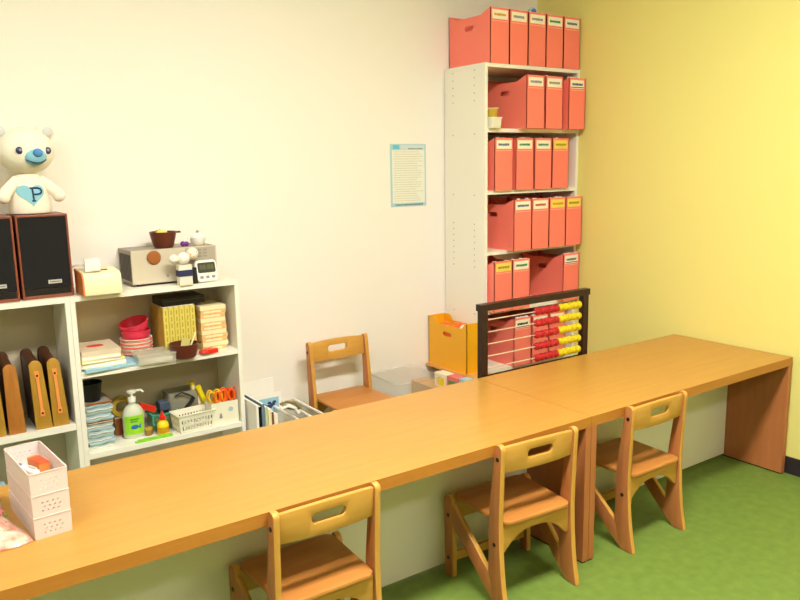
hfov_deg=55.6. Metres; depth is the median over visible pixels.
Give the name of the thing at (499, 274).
file box
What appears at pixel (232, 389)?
scissors
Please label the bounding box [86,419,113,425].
card
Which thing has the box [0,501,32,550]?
bag
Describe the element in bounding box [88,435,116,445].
folded cloth
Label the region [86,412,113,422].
folded cloth
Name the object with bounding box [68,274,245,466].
bookcase
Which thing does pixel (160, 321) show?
book
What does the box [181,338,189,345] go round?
spoon bowl
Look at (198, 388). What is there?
tube
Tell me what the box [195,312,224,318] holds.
pack
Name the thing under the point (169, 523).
table
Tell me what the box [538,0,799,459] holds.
wall
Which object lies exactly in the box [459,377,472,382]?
box
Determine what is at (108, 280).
tissue box
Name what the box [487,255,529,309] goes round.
file box
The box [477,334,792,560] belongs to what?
table
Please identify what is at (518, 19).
file box
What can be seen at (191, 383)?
tube
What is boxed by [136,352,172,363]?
case
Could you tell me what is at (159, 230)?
sponge piece
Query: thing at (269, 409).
booklet
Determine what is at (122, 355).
folder
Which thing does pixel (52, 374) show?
case
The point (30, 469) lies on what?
pen
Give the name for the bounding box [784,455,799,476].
baseboard
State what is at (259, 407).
booklet
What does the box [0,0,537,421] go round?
wall
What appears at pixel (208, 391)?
scissors
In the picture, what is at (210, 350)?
cutter
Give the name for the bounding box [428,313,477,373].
file box
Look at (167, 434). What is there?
ruler
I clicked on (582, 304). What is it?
abacus
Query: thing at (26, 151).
plush bear
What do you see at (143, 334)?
bowl
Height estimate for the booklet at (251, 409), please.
0.368 m
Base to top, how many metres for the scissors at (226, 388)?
0.135 m
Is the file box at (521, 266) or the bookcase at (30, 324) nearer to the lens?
the bookcase at (30, 324)
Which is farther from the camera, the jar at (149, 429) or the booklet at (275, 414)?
the booklet at (275, 414)
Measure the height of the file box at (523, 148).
0.252 m
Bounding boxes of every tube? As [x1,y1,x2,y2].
[188,380,202,410]
[195,384,206,403]
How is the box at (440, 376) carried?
on the wooden rack
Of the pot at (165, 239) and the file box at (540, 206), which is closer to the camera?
the pot at (165, 239)
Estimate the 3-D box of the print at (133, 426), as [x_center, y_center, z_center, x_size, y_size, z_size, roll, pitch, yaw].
[-1.018,0.489,2.932,0.038,0.020,0.004,-8,12,-34]
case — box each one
[0,351,26,434]
[0,394,6,436]
[20,348,52,429]
[37,346,69,426]
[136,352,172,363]
[152,291,204,306]
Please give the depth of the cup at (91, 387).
2.82 m
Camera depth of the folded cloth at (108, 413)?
2.83 m
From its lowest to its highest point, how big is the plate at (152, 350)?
0.020 m
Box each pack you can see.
[193,300,225,310]
[195,308,225,314]
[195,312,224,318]
[195,316,224,322]
[196,320,225,326]
[196,324,226,330]
[196,328,225,334]
[196,331,227,338]
[197,336,226,342]
[198,339,227,346]
[198,344,226,349]
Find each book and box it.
[151,303,170,353]
[167,306,174,341]
[172,306,180,340]
[177,305,185,338]
[183,304,190,339]
[188,304,196,339]
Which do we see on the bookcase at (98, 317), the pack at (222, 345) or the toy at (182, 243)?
the pack at (222, 345)
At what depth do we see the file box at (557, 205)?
3.85 m
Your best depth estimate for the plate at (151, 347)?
2.93 m
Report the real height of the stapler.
0.049 m
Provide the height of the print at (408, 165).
0.239 m
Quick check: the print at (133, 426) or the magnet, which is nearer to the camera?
the magnet
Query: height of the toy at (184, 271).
0.125 m
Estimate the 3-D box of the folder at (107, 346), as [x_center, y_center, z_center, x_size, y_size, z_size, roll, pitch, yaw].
[-1.134,0.179,2.835,0.137,0.019,0.178,-8,12,-33]
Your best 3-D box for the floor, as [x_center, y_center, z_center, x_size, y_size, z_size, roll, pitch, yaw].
[0.148,1.358,-0.018,6.414,0.060,6.903,-8,12,-34]
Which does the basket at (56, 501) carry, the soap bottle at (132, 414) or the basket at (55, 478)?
the basket at (55, 478)
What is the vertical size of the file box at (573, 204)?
0.251 m
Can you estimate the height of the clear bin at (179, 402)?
0.132 m
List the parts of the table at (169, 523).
modesty panel, leg panel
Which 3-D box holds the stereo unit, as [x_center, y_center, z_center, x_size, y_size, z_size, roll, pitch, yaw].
[-0.917,-0.144,3.007,0.334,0.137,0.179,-8,12,-34]
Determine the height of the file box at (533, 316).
0.252 m
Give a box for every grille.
[0,219,16,291]
[17,216,70,289]
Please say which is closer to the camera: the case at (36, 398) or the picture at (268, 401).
the case at (36, 398)
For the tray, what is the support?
on the folded cloth at (108, 403)
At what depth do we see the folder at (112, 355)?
2.76 m
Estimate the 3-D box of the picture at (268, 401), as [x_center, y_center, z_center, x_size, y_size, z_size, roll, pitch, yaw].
[-0.578,0.468,3.361,0.093,0.070,0.004,-8,12,-34]
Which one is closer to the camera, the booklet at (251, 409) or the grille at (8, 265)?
the grille at (8, 265)
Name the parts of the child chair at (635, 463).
leg, seat, backrest, leg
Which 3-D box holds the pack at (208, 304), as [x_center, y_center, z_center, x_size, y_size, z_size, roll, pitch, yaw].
[-0.784,0.021,3.084,0.106,0.016,0.136,-8,12,-33]
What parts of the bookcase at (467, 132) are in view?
panel, panel, panel, shelf, shelf, shelf, shelf, shelf, panel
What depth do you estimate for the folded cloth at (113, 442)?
2.85 m
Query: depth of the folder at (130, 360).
2.79 m
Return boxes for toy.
[169,252,192,285]
[180,241,188,245]
[186,247,197,259]
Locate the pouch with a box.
[156,399,170,410]
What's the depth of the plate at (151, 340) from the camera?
2.92 m
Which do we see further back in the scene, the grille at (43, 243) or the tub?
the tub
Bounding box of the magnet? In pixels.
[147,251,160,264]
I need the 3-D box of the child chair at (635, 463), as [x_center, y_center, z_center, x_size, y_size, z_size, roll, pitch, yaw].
[0.818,0.572,2.720,0.331,0.512,0.292,-8,12,-34]
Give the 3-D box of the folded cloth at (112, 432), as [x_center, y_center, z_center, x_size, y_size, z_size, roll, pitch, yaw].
[-1.156,0.500,2.892,0.098,0.014,0.130,-8,12,-33]
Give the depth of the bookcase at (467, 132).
3.76 m
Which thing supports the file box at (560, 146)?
on the bookcase at (467, 132)
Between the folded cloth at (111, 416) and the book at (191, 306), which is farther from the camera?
the book at (191, 306)
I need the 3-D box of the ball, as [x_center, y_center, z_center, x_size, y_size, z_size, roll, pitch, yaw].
[0.659,-1.432,3.777,0.044,0.044,0.046,-8,12,-34]
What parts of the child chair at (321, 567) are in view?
leg, leg, seat, backrest, leg, leg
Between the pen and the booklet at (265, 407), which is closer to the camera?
the pen
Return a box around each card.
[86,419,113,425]
[253,391,282,422]
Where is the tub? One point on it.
(493, 122)
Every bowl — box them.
[118,315,147,331]
[120,327,150,339]
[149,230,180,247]
[169,340,200,359]
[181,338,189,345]
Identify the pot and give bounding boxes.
[187,230,205,244]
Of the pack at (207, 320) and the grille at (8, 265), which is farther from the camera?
the pack at (207, 320)
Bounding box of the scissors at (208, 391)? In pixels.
[206,388,218,403]
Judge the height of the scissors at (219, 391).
0.135 m
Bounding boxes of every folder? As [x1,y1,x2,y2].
[79,339,120,357]
[80,352,120,361]
[81,354,124,364]
[81,356,139,373]
[81,358,125,369]
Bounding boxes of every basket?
[4,441,67,496]
[6,469,69,518]
[8,489,71,540]
[145,408,177,431]
[169,404,214,433]
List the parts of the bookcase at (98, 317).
panel, panel, shelf, shelf, panel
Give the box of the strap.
[175,392,194,415]
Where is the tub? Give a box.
[488,117,501,127]
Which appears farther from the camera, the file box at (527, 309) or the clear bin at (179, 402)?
the file box at (527, 309)
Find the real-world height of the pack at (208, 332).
0.016 m
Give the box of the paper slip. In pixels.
[182,412,205,430]
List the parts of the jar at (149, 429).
lid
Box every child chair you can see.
[229,481,381,599]
[306,333,397,415]
[444,426,578,599]
[595,390,687,554]
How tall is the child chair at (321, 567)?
0.512 m
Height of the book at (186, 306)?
0.191 m
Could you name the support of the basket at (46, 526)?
on the table at (169, 523)
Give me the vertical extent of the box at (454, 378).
0.069 m
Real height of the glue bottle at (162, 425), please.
0.094 m
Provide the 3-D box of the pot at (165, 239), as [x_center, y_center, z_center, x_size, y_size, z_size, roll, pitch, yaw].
[-0.922,-0.236,2.960,0.105,0.062,0.105,1,10,10]
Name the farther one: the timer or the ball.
the ball
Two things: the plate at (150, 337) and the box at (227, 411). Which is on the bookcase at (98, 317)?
the box at (227, 411)
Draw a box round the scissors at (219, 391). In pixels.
[208,390,222,403]
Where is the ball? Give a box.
[528,7,536,12]
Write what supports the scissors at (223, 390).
in the box at (227, 411)
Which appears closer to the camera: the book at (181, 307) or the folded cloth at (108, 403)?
the folded cloth at (108, 403)
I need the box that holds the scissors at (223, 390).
[214,389,225,402]
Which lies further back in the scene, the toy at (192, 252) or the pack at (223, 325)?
the pack at (223, 325)
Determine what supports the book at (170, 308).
on the bookcase at (98, 317)
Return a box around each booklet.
[244,394,264,426]
[244,397,258,430]
[258,405,261,427]
[264,405,268,425]
[268,407,271,424]
[271,410,277,423]
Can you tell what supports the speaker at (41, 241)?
on the bookcase at (30, 324)
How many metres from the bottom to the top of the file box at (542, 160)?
0.252 m
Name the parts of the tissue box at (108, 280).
panel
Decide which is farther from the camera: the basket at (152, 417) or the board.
the board
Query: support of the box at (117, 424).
on the bookcase at (98, 317)
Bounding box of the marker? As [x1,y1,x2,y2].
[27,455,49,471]
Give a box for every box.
[74,265,121,296]
[112,414,123,435]
[205,398,238,425]
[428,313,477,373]
[435,370,453,386]
[447,374,463,384]
[449,6,509,68]
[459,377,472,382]
[487,137,512,190]
[487,197,531,250]
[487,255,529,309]
[487,260,511,312]
[488,74,544,128]
[488,137,533,189]
[488,313,530,366]
[491,197,548,248]
[498,311,548,362]
[503,75,562,128]
[508,196,565,246]
[509,9,527,65]
[515,308,564,358]
[522,250,578,300]
[525,195,581,245]
[528,11,545,66]
[533,137,551,188]
[546,14,563,67]
[551,138,568,187]
[562,77,585,129]
[563,16,580,69]
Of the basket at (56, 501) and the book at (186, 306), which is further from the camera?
the book at (186, 306)
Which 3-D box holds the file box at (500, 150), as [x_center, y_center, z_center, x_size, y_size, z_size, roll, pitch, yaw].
[0.412,-0.673,3.767,0.118,0.252,0.307,-8,12,-34]
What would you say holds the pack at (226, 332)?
on the pack at (223, 337)
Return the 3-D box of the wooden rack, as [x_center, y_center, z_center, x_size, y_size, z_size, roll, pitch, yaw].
[0.265,0.499,3.800,0.232,0.300,0.415,-8,12,-34]
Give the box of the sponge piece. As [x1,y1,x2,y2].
[155,229,166,232]
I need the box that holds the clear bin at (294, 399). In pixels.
[273,397,321,419]
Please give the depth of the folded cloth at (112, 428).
2.84 m
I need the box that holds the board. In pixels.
[244,377,273,396]
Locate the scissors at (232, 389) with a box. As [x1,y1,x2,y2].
[222,388,235,401]
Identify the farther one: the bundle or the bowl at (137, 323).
the bundle
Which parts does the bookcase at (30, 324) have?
panel, shelf, panel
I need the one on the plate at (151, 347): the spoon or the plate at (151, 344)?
the plate at (151, 344)
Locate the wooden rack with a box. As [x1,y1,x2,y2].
[411,362,491,392]
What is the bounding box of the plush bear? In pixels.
[0,122,65,214]
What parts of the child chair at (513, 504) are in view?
leg, leg, seat, leg, backrest, leg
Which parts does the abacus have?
post, rod, rod, rod, rod, rod, rail, post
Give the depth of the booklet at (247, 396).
3.08 m
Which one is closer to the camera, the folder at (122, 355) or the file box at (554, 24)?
the folder at (122, 355)
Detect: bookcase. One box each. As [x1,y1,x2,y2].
[0,296,84,484]
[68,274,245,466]
[444,62,579,372]
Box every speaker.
[0,214,19,302]
[6,211,73,300]
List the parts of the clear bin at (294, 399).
ring handle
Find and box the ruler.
[135,433,172,443]
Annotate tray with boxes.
[84,392,111,406]
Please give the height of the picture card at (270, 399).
0.322 m
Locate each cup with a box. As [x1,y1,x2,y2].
[82,379,101,402]
[488,107,498,116]
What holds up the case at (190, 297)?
on the book at (160, 321)
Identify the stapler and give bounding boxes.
[138,402,155,411]
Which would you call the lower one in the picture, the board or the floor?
the floor
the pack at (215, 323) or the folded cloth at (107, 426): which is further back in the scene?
the pack at (215, 323)
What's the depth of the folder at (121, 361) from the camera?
2.78 m
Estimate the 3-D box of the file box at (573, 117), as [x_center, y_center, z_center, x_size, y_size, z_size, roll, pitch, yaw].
[0.801,-1.007,3.932,0.118,0.253,0.307,-8,12,-34]
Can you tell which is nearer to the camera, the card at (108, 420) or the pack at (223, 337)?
the card at (108, 420)
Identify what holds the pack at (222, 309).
on the pack at (221, 314)
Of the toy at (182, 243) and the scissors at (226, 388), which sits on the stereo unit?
the toy at (182, 243)
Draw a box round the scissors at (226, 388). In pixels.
[217,388,230,401]
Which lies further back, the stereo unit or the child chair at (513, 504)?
the stereo unit
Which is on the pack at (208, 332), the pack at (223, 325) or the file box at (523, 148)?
the pack at (223, 325)
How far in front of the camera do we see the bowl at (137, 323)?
2.98 m
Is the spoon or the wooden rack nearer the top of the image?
the spoon
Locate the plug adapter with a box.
[72,258,100,271]
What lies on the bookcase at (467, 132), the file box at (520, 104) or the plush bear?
the file box at (520, 104)
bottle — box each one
[122,389,144,438]
[157,411,168,434]
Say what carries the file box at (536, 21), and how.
on the bookcase at (467, 132)
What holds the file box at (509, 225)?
on the bookcase at (467, 132)
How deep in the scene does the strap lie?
3.09 m
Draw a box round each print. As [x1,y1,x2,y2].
[131,424,140,428]
[394,151,422,200]
[436,376,443,385]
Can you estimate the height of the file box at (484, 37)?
0.253 m
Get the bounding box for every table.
[0,379,591,599]
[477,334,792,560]
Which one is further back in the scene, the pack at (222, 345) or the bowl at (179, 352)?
the pack at (222, 345)
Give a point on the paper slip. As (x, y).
(196, 412)
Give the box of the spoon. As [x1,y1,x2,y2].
[181,332,195,345]
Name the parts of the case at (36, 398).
strap handle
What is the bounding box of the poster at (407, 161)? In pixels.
[390,144,425,206]
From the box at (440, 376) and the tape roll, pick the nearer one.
the tape roll
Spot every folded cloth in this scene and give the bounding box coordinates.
[85,402,110,409]
[85,404,113,412]
[85,408,111,415]
[86,412,110,419]
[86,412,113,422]
[87,421,112,428]
[87,425,111,432]
[87,426,114,435]
[87,431,113,439]
[88,435,113,442]
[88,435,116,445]
[88,441,114,449]
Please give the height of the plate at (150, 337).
0.020 m
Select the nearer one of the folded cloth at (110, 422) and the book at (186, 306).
the folded cloth at (110, 422)
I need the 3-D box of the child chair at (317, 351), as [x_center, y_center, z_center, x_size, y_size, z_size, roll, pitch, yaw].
[-0.217,0.452,3.430,0.344,0.538,0.304,-8,12,-34]
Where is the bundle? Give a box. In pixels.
[441,321,467,336]
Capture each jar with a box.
[144,426,152,435]
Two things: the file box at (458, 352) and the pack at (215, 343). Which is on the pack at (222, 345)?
the pack at (215, 343)
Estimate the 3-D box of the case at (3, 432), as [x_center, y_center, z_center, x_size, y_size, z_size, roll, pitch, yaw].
[-1.435,0.333,2.662,0.054,0.262,0.182,-8,12,-34]
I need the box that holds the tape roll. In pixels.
[111,396,127,416]
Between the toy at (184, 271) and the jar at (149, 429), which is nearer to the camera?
the toy at (184, 271)
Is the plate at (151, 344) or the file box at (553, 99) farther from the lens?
the file box at (553, 99)
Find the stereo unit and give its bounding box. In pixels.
[118,243,216,286]
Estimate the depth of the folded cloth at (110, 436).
2.84 m
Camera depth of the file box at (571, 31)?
3.81 m
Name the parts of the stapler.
arm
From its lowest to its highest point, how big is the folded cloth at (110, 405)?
0.014 m
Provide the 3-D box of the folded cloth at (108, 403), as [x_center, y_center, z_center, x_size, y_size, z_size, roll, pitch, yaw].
[-1.163,0.386,2.869,0.098,0.014,0.130,-8,12,-36]
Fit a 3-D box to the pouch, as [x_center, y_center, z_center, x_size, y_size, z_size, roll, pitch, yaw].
[-0.944,0.423,3.094,0.083,0.031,0.052,-8,12,-34]
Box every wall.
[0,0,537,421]
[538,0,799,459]
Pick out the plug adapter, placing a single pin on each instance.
(90, 264)
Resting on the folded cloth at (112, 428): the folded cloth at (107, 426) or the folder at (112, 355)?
the folded cloth at (107, 426)
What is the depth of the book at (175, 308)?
2.96 m
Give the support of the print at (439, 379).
attached to the box at (440, 376)
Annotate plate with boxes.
[119,334,152,343]
[119,339,152,346]
[120,342,152,349]
[121,345,152,353]
[121,348,153,355]
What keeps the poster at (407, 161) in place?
attached to the wall at (264, 129)
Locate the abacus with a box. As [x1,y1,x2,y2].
[476,288,589,377]
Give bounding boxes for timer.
[192,259,218,283]
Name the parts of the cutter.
blade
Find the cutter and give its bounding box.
[199,347,217,354]
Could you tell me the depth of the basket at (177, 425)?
3.03 m
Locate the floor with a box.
[381,455,799,599]
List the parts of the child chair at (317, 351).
leg, backrest, seat, leg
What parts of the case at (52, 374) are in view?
strap handle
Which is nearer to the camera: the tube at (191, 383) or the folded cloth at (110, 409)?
the folded cloth at (110, 409)
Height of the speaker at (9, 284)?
0.290 m
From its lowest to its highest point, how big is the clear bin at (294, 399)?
0.347 m
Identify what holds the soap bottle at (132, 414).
on the bookcase at (98, 317)
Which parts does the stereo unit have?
control panel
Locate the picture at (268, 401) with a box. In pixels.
[259,396,279,411]
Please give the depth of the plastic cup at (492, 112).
3.56 m
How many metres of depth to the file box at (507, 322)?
3.89 m
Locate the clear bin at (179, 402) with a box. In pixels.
[162,385,198,416]
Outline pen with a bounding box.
[18,463,39,473]

